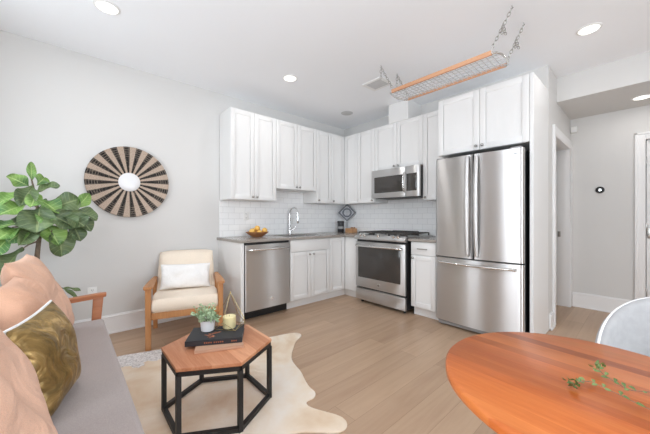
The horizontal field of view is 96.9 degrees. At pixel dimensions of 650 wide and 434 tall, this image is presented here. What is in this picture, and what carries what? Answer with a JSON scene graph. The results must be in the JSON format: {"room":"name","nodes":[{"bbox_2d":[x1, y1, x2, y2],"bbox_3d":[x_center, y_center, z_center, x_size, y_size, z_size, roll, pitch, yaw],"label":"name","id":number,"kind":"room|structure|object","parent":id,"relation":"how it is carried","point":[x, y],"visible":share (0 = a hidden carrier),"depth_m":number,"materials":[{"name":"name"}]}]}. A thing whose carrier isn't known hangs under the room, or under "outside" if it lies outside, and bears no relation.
{"room":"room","nodes":[
{"label":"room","id":0,"kind":"room"},
{"bbox_2d":[0,30,343,320],"bbox_3d":[-1.368,-0.199,3.664,4.500,2.727,0.100,0,0,-42],"label":"wall","id":1,"kind":"structure","parent":0,"point":[60,108],"depth_m":2.88,"materials":[{"name":"paint"}]},
{"bbox_2d":[88,286,96,293],"bbox_3d":[-2.256,0.733,2.794,0.072,0.116,0.008,0,0,-42],"label":"wall outlet","id":2,"kind":"object","parent":1,"relation":"attached to","point":[91,290],"visible":0.53,"depth_m":2.79,"materials":[{"name":"white plastic"}]},
{"bbox_2d":[84,146,168,216],"bbox_3d":[-2.024,-0.366,2.985,0.726,0.726,0.034,0,0,-42],"label":"disc","id":3,"kind":"object","parent":1,"relation":"attached to","point":[123,181],"visible":0.98,"depth_m":2.97,"materials":[{"name":"wicker"}]},
{"bbox_2d":[74,308,194,333],"bbox_3d":[-2.158,1.069,2.870,2.204,0.189,0.026,0,0,-42],"label":"baseboard","id":4,"kind":"structure","parent":1,"relation":"attached to","point":[124,321],"depth_m":2.97,"materials":[{"name":"paint"}]},
{"bbox_2d":[220,107,275,201],"bbox_3d":[-0.971,-0.759,3.699,0.627,1.082,0.358,0,0,-42],"label":"upper cabinet","id":5,"kind":"object","parent":1,"relation":"attached to","point":[247,139],"visible":1,"depth_m":3.55,"materials":[{"name":"paint"}]},
{"bbox_2d":[219,191,343,236],"bbox_3d":[-0.492,-0.067,4.375,2.246,0.634,0.008,0,0,-42],"label":"tiled wall","id":6,"kind":"structure","parent":1,"relation":"attached to","point":[273,216],"depth_m":4.21,"materials":[{"name":"white tile"}]},
{"bbox_2d":[243,212,248,219],"bbox_3d":[-1.057,-0.020,3.857,0.072,0.116,0.008,0,0,-42],"label":"wall outlet","id":7,"kind":"object","parent":6,"relation":"attached to","point":[245,214],"visible":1,"depth_m":3.85,"materials":[{"name":"white plastic"}]},
{"bbox_2d":[276,119,316,192],"bbox_3d":[-0.478,-0.843,4.141,0.693,0.915,0.358,0,0,-42],"label":"upper cabinet","id":8,"kind":"object","parent":1,"relation":"attached to","point":[296,145],"visible":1,"depth_m":4.02,"materials":[{"name":"paint"}]},
{"bbox_2d":[304,130,330,203],"bbox_3d":[-0.107,-0.759,4.473,0.296,1.082,0.358,0,0,-42],"label":"upper cabinet","id":9,"kind":"object","parent":1,"relation":"attached to","point":[322,195],"visible":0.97,"depth_m":4.38,"materials":[{"name":"paint"}]},
{"bbox_2d":[200,317,214,331],"bbox_3d":[-0.761,0.696,1.871,0.094,0.070,0.094,0,0,-42],"label":"pot","id":10,"kind":"object","parent":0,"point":[206,326],"depth_m":1.83,"materials":[{"name":"white ceramic"}]},
{"bbox_2d":[0,0,649,129],"bbox_3d":[1.128,-1.612,1.839,5.981,0.100,6.150,0,0,-42],"label":"ceiling","id":11,"kind":"structure","parent":0,"point":[244,50],"depth_m":2.54,"materials":[{"name":"paint"}]},
{"bbox_2d":[93,0,120,14],"bbox_3d":[-1.618,-1.557,2.139,0.164,0.009,0.164,0,0,-42],"label":"recessed light","id":12,"kind":"object","parent":11,"relation":"in","point":[105,6],"visible":1,"depth_m":2.14,"materials":[{"name":"white plastic"}]},
{"bbox_2d":[283,74,296,81],"bbox_3d":[-0.392,-1.557,3.229,0.164,0.009,0.164,0,0,-42],"label":"recessed light","id":13,"kind":"object","parent":11,"relation":"in","point":[290,78],"visible":1,"depth_m":3.23,"materials":[{"name":"white plastic"}]},
{"bbox_2d":[341,111,352,114],"bbox_3d":[0.329,-1.557,4.310,0.176,0.009,0.176,0,0,-42],"label":"sprinkler cover","id":14,"kind":"object","parent":11,"relation":"attached to","point":[343,112],"visible":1,"depth_m":4.30,"materials":[{"name":"grey plastic"}]},
{"bbox_2d":[362,76,392,90],"bbox_3d":[0.613,-1.557,3.371,0.240,0.009,0.280,0,0,-42],"label":"ceiling vent","id":15,"kind":"object","parent":11,"relation":"in","point":[378,83],"visible":0.98,"depth_m":3.37,"materials":[{"name":"white plastic"}]},
{"bbox_2d":[367,79,387,88],"bbox_3d":[0.613,-1.557,3.371,0.170,0.009,0.200,0,0,-42],"label":"grille","id":16,"kind":"object","parent":15,"relation":"attached to","point":[378,83],"depth_m":3.37,"materials":[{"name":"grey plastic"}]},
{"bbox_2d":[380,7,524,100],"bbox_3d":[1.084,-1.405,2.632,0.350,0.312,1.178,0,0,-42],"label":"pot rack","id":17,"kind":"object","parent":11,"relation":"hanging from","point":[489,53],"visible":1,"depth_m":2.52,"materials":[{"name":"orange wood"}]},
{"bbox_2d":[576,22,602,35],"bbox_3d":[2.188,-1.557,2.389,0.164,0.009,0.164,0,0,-42],"label":"recessed light","id":18,"kind":"object","parent":11,"relation":"in","point":[593,27],"visible":1,"depth_m":2.38,"materials":[{"name":"white plastic"}]},
{"bbox_2d":[109,294,609,433],"bbox_3d":[1.128,1.205,1.839,5.981,0.080,6.150,0,0,-42],"label":"floor","id":19,"kind":"structure","parent":0,"point":[381,369],"depth_m":2.45,"materials":[{"name":"brown wood"}]},
{"bbox_2d":[0,162,97,296],"bbox_3d":[-2.176,0.365,2.271,0.546,1.599,0.392,0,0,-19],"label":"leaf plant","id":20,"kind":"object","parent":19,"relation":"on","point":[63,211],"visible":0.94,"depth_m":2.22,"materials":[{"name":"green plant"}]},
{"bbox_2d":[51,292,144,433],"bbox_3d":[-1.159,0.765,1.111,0.682,0.799,2.224,0,0,-42],"label":"sofa","id":21,"kind":"object","parent":19,"relation":"on","point":[100,401],"visible":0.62,"depth_m":1.21,"materials":[{"name":"grey fabric"}]},
{"bbox_2d":[0,276,47,330],"bbox_3d":[-1.361,0.505,1.333,0.269,0.434,0.360,0,0,-35],"label":"throw pillow","id":22,"kind":"object","parent":21,"relation":"on","point":[20,298],"visible":0.32,"depth_m":1.22,"materials":[{"name":"fabric"}]},
{"bbox_2d":[0,329,57,433],"bbox_3d":[-0.822,0.460,0.688,0.278,0.489,0.450,0,0,-38],"label":"throw pillow","id":23,"kind":"object","parent":21,"relation":"on","point":[23,406],"visible":1,"depth_m":0.73,"materials":[{"name":"pink fabric"}]},
{"bbox_2d":[0,254,74,324],"bbox_3d":[-1.630,0.475,1.656,0.271,0.502,0.460,0,0,-36],"label":"throw pillow","id":24,"kind":"object","parent":21,"relation":"on","point":[29,267],"visible":0.48,"depth_m":1.58,"materials":[{"name":"pink fabric"}]},
{"bbox_2d":[3,300,80,415],"bbox_3d":[-1.078,0.544,1.117,0.178,0.370,0.367,0,0,-27],"label":"throw pillow","id":25,"kind":"object","parent":21,"relation":"on","point":[47,337],"visible":0.7,"depth_m":1.05,"materials":[{"name":"gold fabric"}]},
{"bbox_2d":[143,249,224,350],"bbox_3d":[-1.414,0.765,2.945,0.674,0.799,0.764,0,0,-25],"label":"armchair","id":26,"kind":"object","parent":19,"relation":"on","point":[175,302],"visible":0.68,"depth_m":2.73,"materials":[{"name":"beige fabric"}]},
{"bbox_2d":[159,263,209,289],"bbox_3d":[-1.444,0.605,2.995,0.477,0.250,0.164,0,0,-26],"label":"lumbar pillow","id":27,"kind":"object","parent":26,"relation":"on","point":[172,275],"visible":1,"depth_m":2.94,"materials":[{"name":"white fabric"}]},
{"bbox_2d":[218,240,243,323],"bbox_3d":[-1.117,0.723,3.396,0.040,0.882,0.631,0,0,-42],"label":"end panel","id":28,"kind":"object","parent":19,"relation":"on","point":[230,254],"visible":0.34,"depth_m":3.30,"materials":[{"name":"paint"}]},
{"bbox_2d":[117,333,346,433],"bbox_3d":[-0.639,1.161,2.137,1.561,0.007,1.836,0,0,-42],"label":"cowhide rug","id":29,"kind":"object","parent":19,"relation":"on","point":[211,405],"visible":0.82,"depth_m":1.83,"materials":[{"name":"beige fur"}]},
{"bbox_2d":[161,325,271,433],"bbox_3d":[-0.663,0.968,1.791,0.563,0.377,0.650,0,0,-41],"label":"coffee table","id":30,"kind":"object","parent":29,"relation":"on","point":[182,360],"visible":0.91,"depth_m":1.63,"materials":[{"name":"brown wood"}]},
{"bbox_2d":[194,339,243,353],"bbox_3d":[-0.645,0.771,1.771,0.270,0.016,0.190,0,0,-18],"label":"book","id":31,"kind":"object","parent":30,"relation":"on","point":[218,347],"visible":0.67,"depth_m":1.69,"materials":[{"name":"paper"}]},
{"bbox_2d":[185,324,243,346],"bbox_3d":[-0.689,0.746,1.835,0.325,0.032,0.226,0,0,-12],"label":"book","id":32,"kind":"object","parent":31,"relation":"on","point":[196,337],"visible":1,"depth_m":1.77,"materials":[{"name":"paper"}]},
{"bbox_2d":[190,302,220,331],"bbox_3d":[-0.769,0.643,1.863,0.186,0.176,0.243,0,0,-42],"label":"potted succulent","id":33,"kind":"object","parent":32,"relation":"on","point":[207,318],"visible":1,"depth_m":1.84,"materials":[{"name":"green plant"}]},
{"bbox_2d":[214,291,244,330],"bbox_3d":[-0.636,0.613,1.936,0.190,0.234,0.190,0,0,-11],"label":"candle holder","id":34,"kind":"object","parent":32,"relation":"on","point":[230,291],"visible":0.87,"depth_m":1.92,"materials":[{"name":"gold metal"}]},
{"bbox_2d":[223,314,235,328],"bbox_3d":[-0.638,0.689,1.921,0.083,0.082,0.083,0,0,-42],"label":"pillar candle","id":35,"kind":"object","parent":34,"relation":"in","point":[229,320],"visible":0.98,"depth_m":1.89,"materials":[{"name":"beige wax"}]},
{"bbox_2d":[244,240,289,319],"bbox_3d":[-0.839,0.725,3.583,0.610,0.872,0.687,0,0,-42],"label":"dishwasher","id":36,"kind":"object","parent":19,"relation":"on","point":[266,264],"visible":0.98,"depth_m":3.36,"materials":[{"name":"silver metal"}]},
{"bbox_2d":[287,238,329,308],"bbox_3d":[-0.378,0.723,4.043,0.677,0.882,0.655,0,0,-42],"label":"base cabinet","id":37,"kind":"object","parent":19,"relation":"on","point":[309,258],"visible":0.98,"depth_m":3.81,"materials":[{"name":"paint"}]},
{"bbox_2d":[326,237,356,298],"bbox_3d":[0.292,0.723,4.493,0.919,0.882,0.879,0,0,-42],"label":"base cabinet","id":38,"kind":"object","parent":19,"relation":"on","point":[342,249],"visible":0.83,"depth_m":4.17,"materials":[{"name":"paint"}]},
{"bbox_2d":[217,232,368,242],"bbox_3d":[-0.214,0.266,4.039,2.279,0.030,0.880,0,0,-42],"label":"countertop","id":39,"kind":"structure","parent":38,"relation":"on","point":[240,239],"depth_m":3.64,"materials":[{"name":"grey stone"}]},
{"bbox_2d":[246,231,267,236],"bbox_3d":[-0.876,0.217,3.722,0.300,0.066,0.300,0,0,-42],"label":"wooden bowl","id":40,"kind":"object","parent":39,"relation":"on","point":[253,234],"visible":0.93,"depth_m":3.63,"materials":[{"name":"brown wood"}]},
{"bbox_2d":[288,207,298,233],"bbox_3d":[-0.443,0.051,4.218,0.123,0.400,0.216,0,0,-42],"label":"kitchen faucet","id":41,"kind":"object","parent":39,"relation":"on","point":[297,221],"visible":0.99,"depth_m":4.23,"materials":[{"name":"silver metal"}]},
{"bbox_2d":[282,234,315,236],"bbox_3d":[-0.377,0.351,4.042,0.598,0.188,0.398,0,0,-42],"label":"sink","id":42,"kind":"object","parent":39,"relation":"in","point":[302,234],"visible":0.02,"depth_m":4.25,"materials":[{"name":"silver metal"}]},
{"bbox_2d":[337,221,343,231],"bbox_3d":[0.267,0.154,4.874,0.114,0.192,0.114,0,0,-42],"label":"canister","id":43,"kind":"object","parent":39,"relation":"on","point":[340,227],"visible":0.9,"depth_m":4.82,"materials":[{"name":"black metal"}]},
{"bbox_2d":[338,205,355,220],"bbox_3d":[0.375,0.010,4.903,0.300,0.480,0.059,0,0,3],"label":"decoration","id":44,"kind":"object","parent":39,"relation":"on","point":[346,212],"visible":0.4,"depth_m":4.90,"materials":[{"name":"grey ceramic"}]},
{"bbox_2d":[345,228,356,232],"bbox_3d":[0.434,0.215,4.792,0.120,0.070,0.155,0,0,-42],"label":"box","id":45,"kind":"object","parent":39,"relation":"on","point":[348,230],"visible":1,"depth_m":4.74,"materials":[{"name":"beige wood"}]},
{"bbox_2d":[354,230,432,312],"bbox_3d":[0.915,0.677,3.918,0.742,0.974,0.804,0,0,-42],"label":"gas range","id":46,"kind":"object","parent":19,"relation":"on","point":[383,257],"visible":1,"depth_m":3.66,"materials":[{"name":"silver metal"}]},
{"bbox_2d":[354,233,432,242],"bbox_3d":[0.922,0.260,3.925,0.682,0.087,0.804,0,0,-42],"label":"cooktop","id":47,"kind":"object","parent":46,"relation":"in","point":[371,237],"depth_m":3.69,"materials":[{"name":"silver metal"}]},
{"bbox_2d":[411,241,438,319],"bbox_3d":[1.347,0.723,3.515,0.654,0.882,0.312,0,0,-42],"label":"base cabinet","id":48,"kind":"object","parent":19,"relation":"on","point":[423,257],"visible":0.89,"depth_m":3.32,"materials":[{"name":"paint"}]},
{"bbox_2d":[408,236,435,242],"bbox_3d":[1.343,0.266,3.525,0.647,0.030,0.346,0,0,-42],"label":"countertop","id":49,"kind":"structure","parent":48,"relation":"on","point":[432,239],"depth_m":3.36,"materials":[{"name":"grey stone"}]},
{"bbox_2d":[436,146,529,333],"bbox_3d":[1.684,0.262,3.040,0.728,1.805,0.829,0,0,-42],"label":"refrigerator","id":50,"kind":"object","parent":19,"relation":"on","point":[483,199],"visible":0.88,"depth_m":2.77,"materials":[{"name":"silver metal"}]},
{"bbox_2d":[530,72,547,333],"bbox_3d":[2.066,-0.068,2.775,0.571,2.464,0.030,0,0,-42],"label":"panel","id":51,"kind":"object","parent":19,"relation":"on","point":[538,91],"visible":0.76,"depth_m":2.69,"materials":[{"name":"paint"}]},
{"bbox_2d":[446,332,649,433],"bbox_3d":[0.699,0.800,0.744,0.714,0.729,0.714,0,0,-38],"label":"round dining table","id":52,"kind":"object","parent":19,"relation":"on","point":[513,382],"visible":0.98,"depth_m":0.76,"materials":[{"name":"brown wood"}]},
{"bbox_2d":[563,376,649,409],"bbox_3d":[0.675,0.416,0.655,0.097,0.024,0.206,0,0,-11],"label":"sprig","id":53,"kind":"object","parent":52,"relation":"on","point":[579,380],"visible":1,"depth_m":0.72,"materials":[{"name":"green plant"}]},
{"bbox_2d":[588,360,649,392],"bbox_3d":[0.772,0.417,0.733,0.086,0.025,0.182,0,0,-21],"label":"sprig","id":54,"kind":"object","parent":52,"relation":"on","point":[598,366],"visible":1,"depth_m":0.76,"materials":[{"name":"green plant"}]},
{"bbox_2d":[595,297,649,356],"bbox_3d":[1.285,0.735,0.874,0.688,0.856,0.600,0,0,44],"label":"dining chair","id":55,"kind":"object","parent":19,"relation":"on","point":[627,327],"visible":0.31,"depth_m":1.15,"materials":[{"name":"grey fabric"}]},
{"bbox_2d":[372,164,422,199],"bbox_3d":[1.050,-0.466,3.983,0.455,0.397,0.760,0,0,-42],"label":"microwave","id":56,"kind":"object","parent":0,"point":[406,182],"visible":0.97,"depth_m":3.82,"materials":[{"name":"silver metal"}]},
{"bbox_2d":[344,65,550,330],"bbox_3d":[1.327,-0.199,4.118,0.120,2.727,3.020,0,0,-42],"label":"wall","id":57,"kind":"structure","parent":0,"point":[543,73],"depth_m":3.02,"materials":[{"name":"paint"}]},
{"bbox_2d":[328,133,361,204],"bbox_3d":[0.314,-0.759,4.687,0.611,1.082,0.602,0,0,-42],"label":"upper cabinet","id":58,"kind":"object","parent":57,"relation":"attached to","point":[344,151],"visible":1,"depth_m":4.56,"materials":[{"name":"paint"}]},
{"bbox_2d":[358,129,387,203],"bbox_3d":[0.720,-0.759,4.424,0.358,1.082,0.326,0,0,-42],"label":"upper cabinet","id":59,"kind":"object","parent":57,"relation":"attached to","point":[366,139],"visible":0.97,"depth_m":4.33,"materials":[{"name":"paint"}]},
{"bbox_2d":[344,198,435,235],"bbox_3d":[1.018,-0.006,4.366,0.008,0.514,2.021,0,0,-42],"label":"tiled wall","id":60,"kind":"structure","parent":57,"relation":"attached to","point":[419,215],"depth_m":4.30,"materials":[{"name":"white tile"}]},
{"bbox_2d":[375,115,422,170],"bbox_3d":[1.085,-0.984,4.016,0.358,0.633,0.764,0,0,-42],"label":"upper cabinet","id":61,"kind":"object","parent":57,"relation":"attached to","point":[397,144],"visible":0.75,"depth_m":3.89,"materials":[{"name":"paint"}]},
{"bbox_2d":[389,100,420,123],"bbox_3d":[1.114,-1.431,4.016,0.332,0.261,0.306,0,0,-42],"label":"box","id":62,"kind":"object","parent":61,"relation":"on","point":[402,110],"visible":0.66,"depth_m":3.90,"materials":[{"name":"paint"}]},
{"bbox_2d":[423,110,442,200],"bbox_3d":[1.448,-0.759,3.611,0.358,1.082,0.317,0,0,-42],"label":"upper cabinet","id":63,"kind":"object","parent":57,"relation":"attached to","point":[430,120],"visible":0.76,"depth_m":3.56,"materials":[{"name":"paint"}]},
{"bbox_2d":[438,74,529,158],"bbox_3d":[1.758,-0.994,3.096,0.602,0.613,0.858,0,0,-42],"label":"upper cabinet","id":64,"kind":"object","parent":57,"relation":"attached to","point":[495,117],"visible":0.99,"depth_m":2.87,"materials":[{"name":"paint"}]},
{"bbox_2d":[551,70,569,311],"bbox_3d":[2.769,-0.199,3.470,1.160,2.727,0.130,0,0,-42],"label":"wall","id":65,"kind":"structure","parent":0,"point":[558,116],"depth_m":3.15,"materials":[{"name":"paint"}]},
{"bbox_2d":[549,311,554,330],"bbox_3d":[2.377,1.079,3.014,0.148,0.169,0.026,0,0,-42],"label":"baseboard","id":66,"kind":"structure","parent":65,"relation":"attached to","point":[551,315],"depth_m":2.98,"materials":[{"name":"paint"}]},
{"bbox_2d":[552,124,571,326],"bbox_3d":[2.799,0.087,3.480,1.100,2.154,0.157,0,0,-42],"label":"trim","id":67,"kind":"structure","parent":65,"relation":"attached to","point":[561,145],"depth_m":3.75,"materials":[{"name":"paint"}]},
{"bbox_2d":[557,51,649,119],"bbox_3d":[3.930,-1.425,2.389,0.874,0.274,3.030,0,0,-42],"label":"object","id":68,"kind":"structure","parent":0,"point":[609,87],"depth_m":3.04,"materials":[{"name":"paint"}]},
{"bbox_2d":[631,94,649,100],"bbox_3d":[3.391,-1.283,3.082,0.164,0.009,0.164,0,0,-42],"label":"recessed light","id":69,"kind":"object","parent":68,"relation":"in","point":[645,96],"visible":1,"depth_m":3.09,"materials":[{"name":"white plastic"}]},
{"bbox_2d":[570,105,649,299],"bbox_3d":[3.852,-0.199,3.206,0.100,2.727,4.350,0,0,-42],"label":"wall","id":70,"kind":"structure","parent":0,"point":[603,145],"depth_m":3.55,"materials":[{"name":"paint"}]},
{"bbox_2d":[570,126,577,133],"bbox_3d":[3.253,-1.143,3.763,0.046,0.075,0.068,0,0,-42],"label":"sensor","id":71,"kind":"object","parent":70,"relation":"attached to","point":[573,129],"visible":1,"depth_m":3.75,"materials":[{"name":"white plastic"}]},
{"bbox_2d":[595,187,604,192],"bbox_3d":[3.423,-0.342,3.588,0.028,0.084,0.084,0,0,-42],"label":"thermostat","id":72,"kind":"object","parent":70,"relation":"attached to","point":[598,189],"visible":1,"depth_m":3.58,"materials":[{"name":"black plastic"}]},
{"bbox_2d":[572,292,631,312],"bbox_3d":[3.435,1.069,3.576,0.026,0.189,0.557,0,0,-42],"label":"baseboard","id":73,"kind":"structure","parent":70,"relation":"attached to","point":[582,300],"depth_m":3.61,"materials":[{"name":"paint"}]},
{"bbox_2d":[635,131,649,299],"bbox_3d":[3.956,0.092,2.994,0.026,2.144,1.005,0,0,-42],"label":"trim","id":74,"kind":"structure","parent":70,"relation":"attached to","point":[640,138],"depth_m":3.33,"materials":[{"name":"paint"}]},
{"bbox_2d":[646,140,649,296],"bbox_3d":[3.964,0.134,3.002,0.109,2.046,0.830,0,0,-42],"label":"door","id":75,"kind":"structure","parent":70,"relation":"in","point":[647,141],"depth_m":3.31,"materials":[{"name":"paint"}]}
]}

